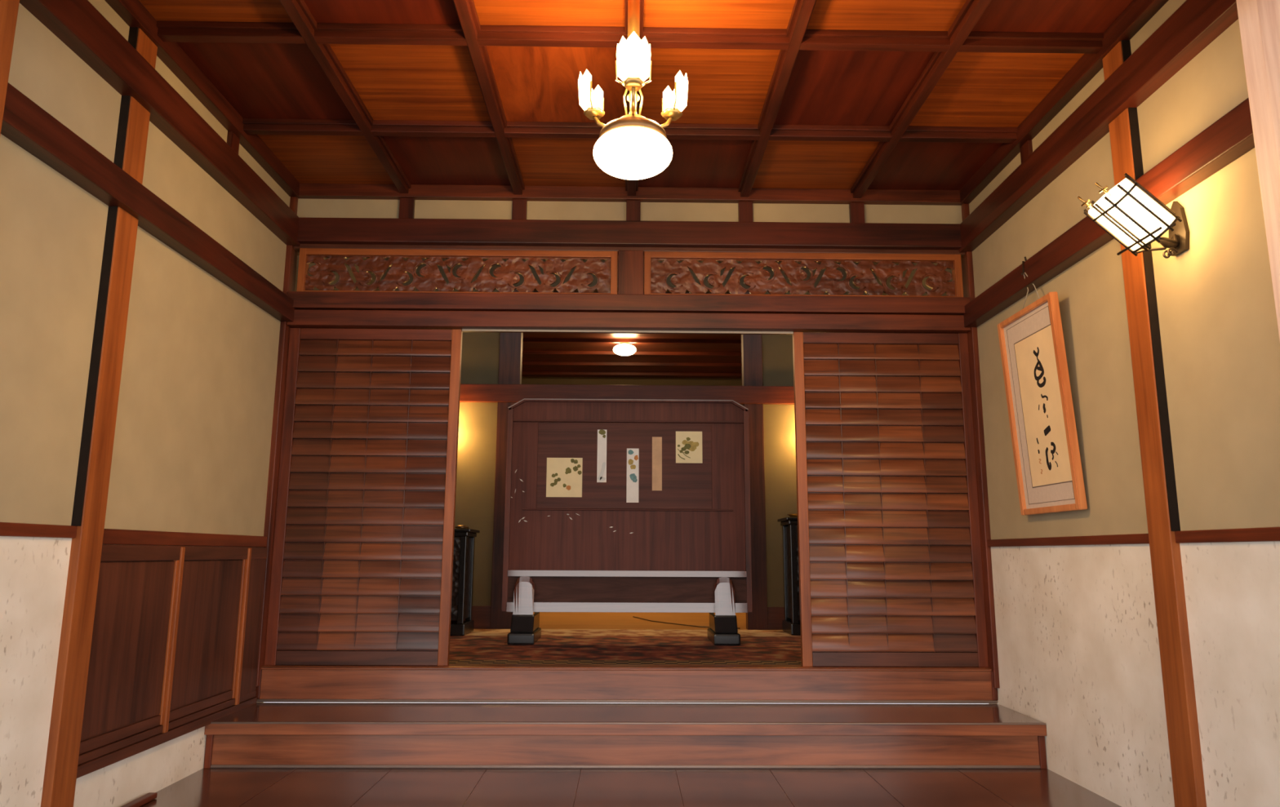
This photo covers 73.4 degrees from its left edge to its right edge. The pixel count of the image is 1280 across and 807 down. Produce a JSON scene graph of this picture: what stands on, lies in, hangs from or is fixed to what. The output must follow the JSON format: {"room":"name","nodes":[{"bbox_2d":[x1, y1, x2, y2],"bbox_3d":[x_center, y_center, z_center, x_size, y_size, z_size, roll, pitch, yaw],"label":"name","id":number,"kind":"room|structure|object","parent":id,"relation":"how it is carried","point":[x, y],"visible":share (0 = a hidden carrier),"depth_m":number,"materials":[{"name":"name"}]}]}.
{"room":"traditional dwelling","nodes":[
{"label":"traditional dwelling","id":0,"kind":"room"},
{"bbox_2d":[0,0,297,806],"bbox_3d":[-1.942,0.032,3.302,0.184,3.120,2.435,0,-10,-1],"label":"wall","id":1,"kind":"structure","parent":0,"point":[192,443],"depth_m":2.94,"materials":[{"name":"beige paint"}]},
{"bbox_2d":[0,0,19,135],"bbox_3d":[-1.832,-0.146,2.224,0.130,2.860,0.086,0,-10,-1],"label":"trim","id":2,"kind":"structure","parent":1,"relation":"attached to","point":[9,9],"depth_m":2.39,"materials":[{"name":"orange wood"}]},
{"bbox_2d":[0,522,76,537],"bbox_3d":[-1.840,0.362,2.475,0.028,0.039,0.647,0,-10,-1],"label":"trim","id":3,"kind":"structure","parent":1,"relation":"attached to","point":[6,529],"depth_m":2.60,"materials":[{"name":"red wood"}]},
{"bbox_2d":[40,28,157,806],"bbox_3d":[-1.841,-0.019,2.931,0.054,2.853,0.120,0,-10,-1],"label":"wooden post","id":4,"kind":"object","parent":1,"relation":"attached to","point":[81,593],"depth_m":2.85,"materials":[{"name":"orange wood"}]},
{"bbox_2d":[71,26,138,526],"bbox_3d":[-1.831,-0.482,2.948,0.029,1.788,0.006,0,-10,-1],"label":"trim","id":5,"kind":"structure","parent":1,"relation":"attached to","point":[77,509],"depth_m":2.91,"materials":[{"name":"black wood"}]},
{"bbox_2d":[0,83,295,322],"bbox_3d":[-1.824,-0.664,3.428,0.075,0.113,2.170,0,-10,-1],"label":"trim","id":6,"kind":"structure","parent":1,"relation":"attached to","point":[25,123],"depth_m":2.99,"materials":[{"name":"red wood"}]},
{"bbox_2d":[19,0,300,246],"bbox_3d":[-1.822,-1.091,3.503,0.075,0.147,2.170,0,-10,-1],"label":"trim","id":7,"kind":"structure","parent":1,"relation":"attached to","point":[77,24],"depth_m":3.20,"materials":[{"name":"red wood"}]},
{"bbox_2d":[76,544,267,778],"bbox_3d":[-1.847,0.964,3.513,0.034,0.749,1.400,0,-10,-1],"label":"wall paneling","id":8,"kind":"structure","parent":1,"relation":"attached to","point":[176,633],"depth_m":3.34,"materials":[{"name":"brown wood"}]},
{"bbox_2d":[102,528,266,547],"bbox_3d":[-1.858,0.569,3.591,0.028,0.053,1.383,0,-10,-1],"label":"trim","id":9,"kind":"structure","parent":1,"relation":"attached to","point":[111,536],"depth_m":3.42,"materials":[{"name":"red wood"}]},
{"bbox_2d":[226,131,239,154],"bbox_3d":[-1.849,-1.166,3.892,0.030,0.135,0.080,0,-10,-1],"label":"trim","id":10,"kind":"structure","parent":1,"relation":"attached to","point":[233,140],"depth_m":3.88,"materials":[{"name":"red wood"}]},
{"bbox_2d":[256,196,297,687],"bbox_3d":[-1.867,0.104,4.412,0.048,2.583,0.085,0,-10,-1],"label":"trim","id":11,"kind":"structure","parent":1,"relation":"attached to","point":[291,262],"depth_m":4.37,"materials":[{"name":"red wood"}]},
{"bbox_2d":[462,328,793,333],"bbox_3d":[-0.063,-0.382,4.545,1.752,0.012,0.008,0,-10,-1],"label":"trim","id":12,"kind":"structure","parent":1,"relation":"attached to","point":[463,330],"depth_m":4.54,"materials":[{"name":"brown wood"}]},
{"bbox_2d":[294,255,381,291],"bbox_3d":[-2.143,0.096,5.613,0.150,3.150,2.145,0,-10,-1],"label":"wall","id":13,"kind":"structure","parent":0,"point":[373,275],"depth_m":6.02,"materials":[{"name":"paint"}]},
{"bbox_2d":[381,258,876,607],"bbox_3d":[-0.086,0.304,6.748,4.300,3.150,0.100,0,-10,-1],"label":"wall","id":14,"kind":"structure","parent":0,"point":[477,421],"depth_m":6.69,"materials":[{"name":"paint"}]},
{"bbox_2d":[463,605,490,629],"bbox_3d":[-1.600,1.602,6.436,0.980,0.168,0.020,0,-10,-1],"label":"baseboard","id":15,"kind":"structure","parent":14,"relation":"attached to","point":[481,615],"depth_m":6.43,"materials":[{"name":"brown wood"}]},
{"bbox_2d":[489,288,523,629],"bbox_3d":[-1.030,0.391,6.693,0.170,2.648,0.110,0,-10,-1],"label":"trim","id":16,"kind":"structure","parent":14,"relation":"attached to","point":[510,355],"depth_m":6.62,"materials":[{"name":"brown wood"}]},
{"bbox_2d":[459,383,794,404],"bbox_3d":[-0.083,-0.070,6.755,4.000,0.140,0.075,0,-10,-1],"label":"trim","id":17,"kind":"structure","parent":14,"relation":"attached to","point":[469,393],"depth_m":6.72,"materials":[{"name":"red wood"}]},
{"bbox_2d":[741,290,768,630],"bbox_3d":[0.889,0.404,6.721,0.150,2.648,0.110,0,-10,-1],"label":"trim","id":18,"kind":"structure","parent":14,"relation":"attached to","point":[751,344],"depth_m":6.63,"materials":[{"name":"brown wood"}]},
{"bbox_2d":[767,607,791,630],"bbox_3d":[1.425,1.623,6.480,0.970,0.168,0.020,0,-10,-1],"label":"baseboard","id":19,"kind":"structure","parent":14,"relation":"attached to","point":[775,615],"depth_m":6.46,"materials":[{"name":"brown wood"}]},
{"bbox_2d":[297,199,964,258],"bbox_3d":[-0.046,-1.047,4.686,3.640,0.500,0.100,0,-10,-1],"label":"wall","id":20,"kind":"structure","parent":0,"point":[307,208],"depth_m":4.63,"materials":[{"name":"beige paint"}]},
{"bbox_2d":[399,198,414,218],"bbox_3d":[-1.250,-1.035,4.612,0.076,0.130,0.045,0,-10,-1],"label":"trim","id":21,"kind":"structure","parent":20,"relation":"attached to","point":[406,206],"depth_m":4.59,"materials":[{"name":"red wood"}]},
{"bbox_2d":[511,199,527,219],"bbox_3d":[-0.647,-1.031,4.620,0.076,0.130,0.045,0,-10,-1],"label":"trim","id":22,"kind":"structure","parent":20,"relation":"attached to","point":[519,206],"depth_m":4.60,"materials":[{"name":"red wood"}]},
{"bbox_2d":[286,291,970,334],"bbox_3d":[-0.049,-0.474,4.560,3.580,0.176,0.150,0,-10,-1],"label":"lintel beam","id":23,"kind":"structure","parent":20,"relation":"attached to","point":[313,309],"depth_m":4.50,"materials":[{"name":"red wood"}]},
{"bbox_2d":[296,248,617,294],"bbox_3d":[-0.961,-0.692,4.562,1.683,0.246,0.052,0,-10,-1],"label":"transom","id":24,"kind":"object","parent":23,"relation":"on","point":[506,276],"visible":0.98,"depth_m":4.55,"materials":[{"name":"orange wood"}]},
{"bbox_2d":[644,251,963,297],"bbox_3d":[0.870,-0.679,4.589,1.696,0.246,0.052,0,-10,-1],"label":"transom","id":25,"kind":"object","parent":23,"relation":"on","point":[656,273],"visible":0.94,"depth_m":4.58,"materials":[{"name":"orange wood"}]},
{"bbox_2d":[297,217,961,249],"bbox_3d":[-0.046,-0.899,4.599,3.580,0.131,0.100,0,-10,-1],"label":"trim","id":26,"kind":"structure","parent":20,"relation":"attached to","point":[371,231],"depth_m":4.55,"materials":[{"name":"red wood"}]},
{"bbox_2d":[293,244,964,257],"bbox_3d":[-0.047,-0.818,4.610,3.580,0.026,0.070,0,-10,-1],"label":"trim","id":27,"kind":"structure","parent":20,"relation":"attached to","point":[302,246],"depth_m":4.58,"materials":[{"name":"brown wood"}]},
{"bbox_2d":[617,250,644,294],"bbox_3d":[-0.049,-0.685,4.582,0.135,0.248,0.080,0,-10,-1],"label":"trim","id":28,"kind":"structure","parent":20,"relation":"attached to","point":[630,263],"depth_m":4.54,"materials":[{"name":"red wood"}]},
{"bbox_2d":[626,200,640,221],"bbox_3d":[-0.036,-1.026,4.629,0.076,0.130,0.045,0,-10,-1],"label":"trim","id":29,"kind":"structure","parent":20,"relation":"attached to","point":[633,207],"depth_m":4.61,"materials":[{"name":"red wood"}]},
{"bbox_2d":[737,201,753,222],"bbox_3d":[0.569,-1.022,4.638,0.076,0.130,0.045,0,-10,-1],"label":"trim","id":30,"kind":"structure","parent":20,"relation":"attached to","point":[744,208],"depth_m":4.62,"materials":[{"name":"red wood"}]},
{"bbox_2d":[848,202,865,222],"bbox_3d":[1.172,-1.018,4.646,0.076,0.130,0.045,0,-10,-1],"label":"trim","id":31,"kind":"structure","parent":20,"relation":"attached to","point":[856,211],"depth_m":4.63,"materials":[{"name":"red wood"}]},
{"bbox_2d":[140,768,1121,806],"bbox_3d":[-0.040,1.512,3.011,4.040,0.121,2.355,0,-10,-1],"label":"floor","id":32,"kind":"structure","parent":0,"point":[211,787],"depth_m":3.38,"materials":[{"name":"brown wood"}]},
{"bbox_2d":[120,792,157,806],"bbox_3d":[-1.823,1.438,3.046,0.035,0.021,0.352,0,-10,-1],"label":"wooden bar","id":33,"kind":"object","parent":32,"relation":"on","point":[149,797],"visible":1,"depth_m":3.13,"materials":[{"name":"red wood"}]},
{"bbox_2d":[204,702,1047,768],"bbox_3d":[-0.053,1.515,3.933,3.628,0.193,0.497,0,-10,-1],"label":"wooden step","id":34,"kind":"structure","parent":32,"relation":"on","point":[259,735],"depth_m":3.72,"materials":[{"name":"brown wood"}]},
{"bbox_2d":[255,664,998,703],"bbox_3d":[-0.057,1.387,4.253,3.628,0.169,0.112,0,-10,-1],"label":"wooden step","id":35,"kind":"structure","parent":34,"relation":"on","point":[451,683],"depth_m":4.21,"materials":[{"name":"brown wood"}]},
{"bbox_2d":[264,328,462,666],"bbox_3d":[-1.395,0.451,4.392,0.899,1.713,0.040,0,-10,-1],"label":"door","id":36,"kind":"structure","parent":35,"relation":"on","point":[362,572],"depth_m":4.38,"materials":[{"name":"red wood"}]},
{"bbox_2d":[792,332,988,667],"bbox_3d":[1.275,0.469,4.431,0.928,1.713,0.040,0,-10,-1],"label":"door","id":37,"kind":"structure","parent":35,"relation":"on","point":[891,571],"depth_m":4.42,"materials":[{"name":"orange wood"}]},
{"bbox_2d":[521,290,742,377],"bbox_3d":[-0.108,-0.628,8.713,4.300,0.135,3.450,0,-10,-1],"label":"ceiling","id":38,"kind":"structure","parent":0,"point":[544,354],"depth_m":9.20,"materials":[{"name":"brown wood"}]},
{"bbox_2d":[613,342,635,355],"bbox_3d":[-0.152,-0.552,8.522,0.230,0.149,0.230,0,-10,-1],"label":"ceiling lamp","id":39,"kind":"object","parent":38,"relation":"attached to","point":[622,348],"visible":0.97,"depth_m":8.44,"materials":[{"name":"white glass"}]},
{"bbox_2d":[521,376,742,386],"bbox_3d":[-0.140,1.027,10.149,4.300,2.900,0.150,0,-10,-1],"label":"wall","id":40,"kind":"structure","parent":0,"point":[525,380],"depth_m":10.30,"materials":[{"name":"paint"}]},
{"bbox_2d":[104,0,1168,205],"bbox_3d":[-0.028,-1.392,3.571,4.000,0.245,2.455,0,-10,-1],"label":"ceiling","id":41,"kind":"structure","parent":0,"point":[868,102],"depth_m":3.61,"materials":[{"name":"brown wood"}]},
{"bbox_2d":[577,0,688,180],"bbox_3d":[-0.043,-1.095,2.741,0.313,0.780,0.319,-6,-12,32],"label":"pendant lamp","id":42,"kind":"object","parent":41,"relation":"hanging from","point":[633,146],"visible":1,"depth_m":2.61,"materials":[{"name":"white glass"}]},
{"bbox_2d":[538,612,747,630],"bbox_3d":[-0.102,1.891,7.122,4.300,0.152,5.715,0,-10,-1],"label":"floor","id":43,"kind":"structure","parent":0,"point":[547,620],"depth_m":7.29,"materials":[{"name":"brown wood"}]},
{"bbox_2d":[448,629,801,665],"bbox_3d":[-0.073,1.494,5.324,3.900,0.010,2.034,0,-10,-1],"label":"carpet","id":44,"kind":"object","parent":43,"relation":"on","point":[478,646],"visible":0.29,"depth_m":5.03,"materials":[{"name":"brown carpet"}]},
{"bbox_2d":[449,528,479,635],"bbox_3d":[-1.399,1.241,6.005,0.465,0.713,0.400,0,-10,-1],"label":"display stand","id":45,"kind":"object","parent":44,"relation":"on","point":[464,547],"visible":0.2,"depth_m":5.88,"materials":[{"name":"black paint"}]},
{"bbox_2d":[454,525,469,528],"bbox_3d":[-1.249,0.867,6.022,0.100,0.028,0.100,0,-10,-1],"label":"dish","id":46,"kind":"object","parent":45,"relation":"on","point":[457,526],"visible":0.72,"depth_m":5.99,"materials":[{"name":"brown wood"}]},
{"bbox_2d":[502,398,751,645],"bbox_3d":[-0.079,0.744,5.580,1.585,1.556,0.450,0,-10,-1],"label":"screen","id":47,"kind":"object","parent":44,"relation":"on","point":[612,505],"visible":1,"depth_m":5.56,"materials":[{"name":"brown wood"}]},
{"bbox_2d":[777,517,800,635],"bbox_3d":[1.237,1.231,6.160,0.420,0.808,0.380,0,-10,-1],"label":"display stand","id":48,"kind":"object","parent":44,"relation":"on","point":[789,528],"visible":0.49,"depth_m":6.05,"materials":[{"name":"black paint"}]},
{"bbox_2d":[786,513,797,517],"bbox_3d":[1.228,0.818,6.232,0.320,0.028,0.320,0,-10,-1],"label":"tray","id":49,"kind":"object","parent":48,"relation":"on","point":[793,515],"visible":0.2,"depth_m":6.17,"materials":[{"name":"brown wood"}]},
{"bbox_2d":[632,616,740,629],"bbox_3d":[0.280,1.799,7.053,0.177,0.007,1.445,7,-12,-34],"label":"cable","id":50,"kind":"object","parent":43,"relation":"on","point":[633,616],"visible":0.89,"depth_m":6.91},
{"bbox_2d":[875,262,952,296],"bbox_3d":[2.006,0.125,5.673,0.150,3.150,2.145,0,-10,-1],"label":"wall","id":51,"kind":"structure","parent":0,"point":[913,272],"depth_m":6.15,"materials":[{"name":"paint"}]},
{"bbox_2d":[968,0,1279,806],"bbox_3d":[1.873,0.058,3.357,0.184,3.120,2.435,0,-10,-1],"label":"wall","id":52,"kind":"structure","parent":0,"point":[1077,643],"depth_m":2.99,"materials":[{"name":"beige paint"}]},
{"bbox_2d":[960,203,999,688],"bbox_3d":[1.765,0.129,4.465,0.048,2.583,0.085,0,-10,-1],"label":"trim","id":53,"kind":"structure","parent":52,"relation":"attached to","point":[966,260],"depth_m":4.40,"materials":[{"name":"red wood"}]},
{"bbox_2d":[1021,257,1026,275],"bbox_3d":[1.711,-0.612,3.830,0.031,0.088,0.008,0,-10,-1],"label":"hook","id":54,"kind":"object","parent":52,"relation":"attached to","point":[1025,259],"visible":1,"depth_m":3.83,"materials":[{"name":"metal"}]},
{"bbox_2d":[997,272,1087,515],"bbox_3d":[1.726,-0.059,3.734,0.083,1.062,0.512,0,-10,-1],"label":"calligraphy","id":55,"kind":"object","parent":54,"relation":"hanging from","point":[1046,453],"visible":1,"depth_m":3.69,"materials":[{"name":"beige paper"}]},
{"bbox_2d":[1019,140,1032,163],"bbox_3d":[1.780,-1.141,3.944,0.030,0.135,0.080,0,-10,-1],"label":"trim","id":56,"kind":"structure","parent":52,"relation":"attached to","point":[1026,149],"depth_m":3.93,"materials":[{"name":"red wood"}]},
{"bbox_2d":[987,533,1149,546],"bbox_3d":[1.774,0.585,3.645,0.028,0.035,1.383,0,-10,-1],"label":"trim","id":57,"kind":"structure","parent":52,"relation":"attached to","point":[1135,539],"depth_m":3.48,"materials":[{"name":"red wood"}]},
{"bbox_2d":[958,0,1238,253],"bbox_3d":[1.763,-1.066,3.555,0.075,0.147,2.170,0,-10,-1],"label":"trim","id":58,"kind":"structure","parent":52,"relation":"attached to","point":[1195,24],"depth_m":3.19,"materials":[{"name":"red wood"}]},
{"bbox_2d":[962,97,1254,328],"bbox_3d":[1.761,-0.640,3.480,0.075,0.113,2.170,0,-10,-1],"label":"trim","id":59,"kind":"structure","parent":52,"relation":"attached to","point":[1230,137],"depth_m":2.91,"materials":[{"name":"red wood"}]},
{"bbox_2d":[1077,173,1189,258],"bbox_3d":[1.639,-0.614,2.839,0.315,0.255,0.240,0,-10,-1],"label":"wall lantern","id":60,"kind":"object","parent":52,"relation":"attached to","point":[1128,212],"visible":1,"depth_m":2.80,"materials":[{"name":"white"}]},
{"bbox_2d":[1121,40,1180,531],"bbox_3d":[1.780,-0.457,3.001,0.029,1.788,0.006,0,-10,-1],"label":"trim","id":61,"kind":"structure","parent":52,"relation":"attached to","point":[1126,45],"depth_m":2.95,"materials":[{"name":"black wood"}]},
{"bbox_2d":[1102,40,1206,806],"bbox_3d":[1.784,0.006,2.984,0.054,2.853,0.120,0,-10,-1],"label":"trim","id":62,"kind":"structure","parent":52,"relation":"attached to","point":[1183,731],"depth_m":2.90,"materials":[{"name":"orange wood"}]},
{"bbox_2d":[1174,527,1279,543],"bbox_3d":[1.791,0.387,2.528,0.028,0.039,0.647,0,-10,-1],"label":"trim","id":63,"kind":"structure","parent":52,"relation":"attached to","point":[1265,534],"depth_m":2.59,"materials":[{"name":"red wood"}]},
{"bbox_2d":[1235,0,1279,340],"bbox_3d":[1.797,-0.121,2.276,0.130,2.860,0.086,0,-10,-1],"label":"trim","id":64,"kind":"structure","parent":52,"relation":"attached to","point":[1247,10],"depth_m":2.39,"materials":[{"name":"brown wood"}]},
{"bbox_2d":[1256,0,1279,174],"bbox_3d":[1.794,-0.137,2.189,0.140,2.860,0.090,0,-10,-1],"label":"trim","id":65,"kind":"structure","parent":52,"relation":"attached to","point":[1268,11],"depth_m":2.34,"materials":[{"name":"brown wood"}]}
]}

